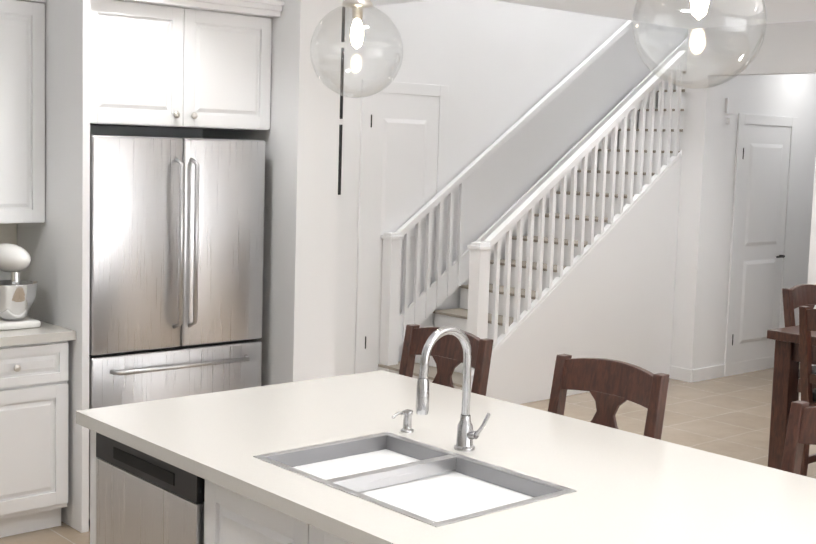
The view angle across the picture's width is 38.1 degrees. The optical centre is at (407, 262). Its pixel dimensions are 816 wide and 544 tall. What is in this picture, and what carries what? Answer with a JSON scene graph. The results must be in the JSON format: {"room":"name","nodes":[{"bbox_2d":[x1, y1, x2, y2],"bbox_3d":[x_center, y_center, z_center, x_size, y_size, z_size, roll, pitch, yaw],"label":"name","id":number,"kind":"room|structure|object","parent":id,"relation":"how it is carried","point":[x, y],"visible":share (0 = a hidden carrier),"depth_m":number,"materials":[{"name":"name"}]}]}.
{"room":"kitchen","nodes":[
{"label":"kitchen","id":0,"kind":"room"},
{"bbox_2d":[90,125,201,137],"bbox_3d":[-1.703,-0.230,5.935,1.680,2.740,0.120,-3,7,-41],"label":"wall","id":1,"kind":"structure","parent":0,"point":[94,129],"depth_m":6.10,"materials":[{"name":"white paint"}]},
{"bbox_2d":[202,0,341,385],"bbox_3d":[-1.083,-0.270,6.523,0.250,2.740,1.930,-3,7,-41],"label":"wall","id":2,"kind":"structure","parent":0,"point":[300,137],"depth_m":5.79,"materials":[{"name":"white paint"}]},
{"bbox_2d":[0,363,815,543],"bbox_3d":[2.687,1.471,4.255,11.600,0.060,12.700,-3,7,-41],"label":"floor","id":3,"kind":"structure","parent":0,"point":[728,416],"depth_m":7.99,"materials":[{"name":"tile"}]},
{"bbox_2d":[0,0,284,537],"bbox_3d":[-1.455,-0.120,5.574,1.564,2.605,0.761,-3,7,-41],"label":"kitchen cabinets","id":4,"kind":"object","parent":3,"relation":"on","point":[131,269],"visible":0.98,"depth_m":5.36,"materials":[{"name":"painted wood"},{"name":"brushed nickel"}]},
{"bbox_2d":[76,422,367,543],"bbox_3d":[0.003,1.028,3.197,0.834,0.869,2.250,-3,7,-41],"label":"kitchen island","id":5,"kind":"object","parent":3,"relation":"on","point":[138,496],"depth_m":3.34,"materials":[{"name":"white wood"},{"name":"painted wood"}]},
{"bbox_2d":[76,370,815,543],"bbox_3d":[0.181,0.612,3.282,1.260,0.134,2.300,-3,7,-41],"label":"island countertop","id":6,"kind":"structure","parent":5,"relation":"on","point":[628,487],"depth_m":3.20,"materials":[{"name":"white stone"}]},
{"bbox_2d":[256,430,571,525],"bbox_3d":[-0.002,0.670,3.129,0.456,0.229,0.716,-3,7,-41],"label":"sink","id":7,"kind":"object","parent":6,"relation":"in","point":[430,483],"depth_m":3.18,"materials":[{"name":"silver metal"}]},
{"bbox_2d":[412,326,491,449],"bbox_3d":[0.124,0.360,3.302,0.216,0.364,0.110,-3,7,-41],"label":"faucet","id":8,"kind":"object","parent":6,"relation":"on","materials":[{"name":"silver metal"}]},
{"bbox_2d":[399,324,493,395],"bbox_3d":[-0.036,0.801,4.413,0.538,1.079,0.456,-3,7,-41],"label":"stool","id":9,"kind":"object","parent":3,"relation":"on","point":[446,354],"visible":0.25,"depth_m":4.51,"materials":[{"name":"brown wood"}]},
{"bbox_2d":[377,20,687,403],"bbox_3d":[1.637,-0.976,9.431,3.965,3.740,1.001,-3,7,-41],"label":"staircase","id":10,"kind":"structure","parent":3,"relation":"on","point":[587,269],"depth_m":8.80,"materials":[{"name":"painted wood"},{"name":"wood"}]},
{"bbox_2d":[548,354,669,439],"bbox_3d":[0.484,0.875,3.822,0.538,1.079,0.456,-3,7,-41],"label":"stool","id":11,"kind":"object","parent":3,"relation":"on","point":[611,386],"visible":0.33,"depth_m":3.92,"materials":[{"name":"brown wood"}]},
{"bbox_2d":[767,325,815,469],"bbox_3d":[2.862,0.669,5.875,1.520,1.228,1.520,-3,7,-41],"label":"dining table","id":12,"kind":"object","parent":3,"relation":"on","point":[785,372],"visible":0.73,"depth_m":5.90,"materials":[{"name":"brown wood"}]},
{"bbox_2d":[781,400,815,474],"bbox_3d":[1.076,0.958,3.149,0.538,1.079,0.456,-3,7,-41],"label":"stool","id":13,"kind":"object","parent":3,"relation":"on","point":[801,429],"visible":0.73,"depth_m":3.38,"materials":[{"name":"brown wood"}]},
{"bbox_2d":[782,284,815,444],"bbox_3d":[2.332,0.681,6.363,0.456,1.079,0.538,-3,7,-41],"label":"dining chair","id":14,"kind":"object","parent":3,"relation":"on","point":[796,296],"visible":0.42,"depth_m":6.37,"materials":[{"name":"brown wood"}]},
{"bbox_2d":[799,306,815,478],"bbox_3d":[2.178,0.745,5.657,0.538,1.079,0.456,-3,7,-41],"label":"dining chair","id":15,"kind":"object","parent":3,"relation":"on","point":[807,320],"visible":0.56,"depth_m":5.64,"materials":[{"name":"brown wood"}]},
{"bbox_2d":[333,0,687,376],"bbox_3d":[0.947,-1.836,9.485,7.070,5.400,0.120,-3,7,-41],"label":"wall","id":16,"kind":"structure","parent":0,"point":[499,68],"depth_m":9.21,"materials":[{"name":"white paint"}]},
{"bbox_2d":[338,125,342,194],"bbox_3d":[-0.643,-0.710,8.130,0.460,0.490,0.019,-3,7,-41],"label":"framed picture","id":17,"kind":"object","parent":16,"relation":"attached to","point":[340,160],"visible":0.02,"depth_m":8.26,"materials":[{"name":"black plastic"}]},
{"bbox_2d":[340,48,343,118],"bbox_3d":[-0.628,-1.238,8.078,0.460,0.490,0.019,-3,7,-41],"label":"framed picture","id":18,"kind":"object","parent":16,"relation":"attached to","point":[342,78],"visible":0.1,"depth_m":8.21,"materials":[{"name":"black plastic"}]},
{"bbox_2d":[341,7,344,41],"bbox_3d":[-0.616,-1.640,8.039,0.460,0.240,0.019,-3,7,-41],"label":"framed picture","id":19,"kind":"object","parent":16,"relation":"attached to","point":[343,35],"depth_m":8.18,"materials":[{"name":"black plastic"}]},
{"bbox_2d":[354,79,448,373],"bbox_3d":[-0.043,-0.200,8.722,0.830,2.235,0.020,-3,7,-41],"label":"door","id":20,"kind":"structure","parent":16,"relation":"attached to","point":[403,151],"depth_m":8.61,"materials":[{"name":"white wood"}]},
{"bbox_2d":[342,0,815,28],"bbox_3d":[2.770,-1.334,3.981,11.600,0.100,12.700,-3,7,-41],"label":"ceiling","id":21,"kind":"structure","parent":0,"point":[781,11],"depth_m":7.97,"materials":[{"name":"white paint"}]},
{"bbox_2d":[310,0,402,97],"bbox_3d":[-0.163,-0.953,3.896,0.310,0.814,0.310,-3,7,-41],"label":"pendant light","id":22,"kind":"object","parent":21,"relation":"hanging from","point":[356,34],"visible":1,"depth_m":3.90,"materials":[{"name":"clear glass"}]},
{"bbox_2d":[679,9,691,11],"bbox_3d":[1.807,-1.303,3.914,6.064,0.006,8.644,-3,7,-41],"label":"recessed light","id":23,"kind":"object","parent":21,"relation":"in","point":[687,10],"depth_m":7.92,"materials":[{"name":"white"}]},
{"bbox_2d":[632,0,766,88],"bbox_3d":[0.695,-0.817,2.769,0.310,0.814,0.310,-3,7,-41],"label":"pendant light","id":24,"kind":"object","parent":21,"relation":"hanging from","point":[699,8],"visible":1,"depth_m":2.79,"materials":[{"name":"clear glass"}]},
{"bbox_2d":[671,21,815,369],"bbox_3d":[5.671,0.047,5.327,0.120,2.740,10.640,-3,7,-41],"label":"wall","id":25,"kind":"structure","parent":0,"point":[788,48],"depth_m":9.11,"materials":[{"name":"white paint"}]},
{"bbox_2d":[701,73,815,367],"bbox_3d":[3.236,-0.491,10.100,2.530,2.740,0.200,-3,7,-41],"label":"wall","id":26,"kind":"structure","parent":0,"point":[789,95],"depth_m":9.41,"materials":[{"name":"white paint"}]},
{"bbox_2d":[725,98,734,123],"bbox_3d":[2.517,-1.181,9.227,0.100,0.200,0.028,-3,7,-41],"label":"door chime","id":27,"kind":"object","parent":26,"relation":"attached to","point":[729,105],"visible":0.93,"depth_m":9.21,"materials":[{"name":"white plastic"}]},
{"bbox_2d":[688,356,799,381],"bbox_3d":[3.172,0.837,10.066,2.542,0.100,0.012,-3,7,-41],"label":"baseboard","id":28,"kind":"structure","parent":26,"relation":"attached to","point":[696,375],"depth_m":9.60,"materials":[{"name":"white wood"}]},
{"bbox_2d":[724,113,797,376],"bbox_3d":[2.917,-0.144,9.687,0.860,2.110,0.059,-3,7,-41],"label":"door","id":29,"kind":"structure","parent":26,"relation":"attached to","point":[762,209],"depth_m":9.66,"materials":[{"name":"white wood"}]}
]}

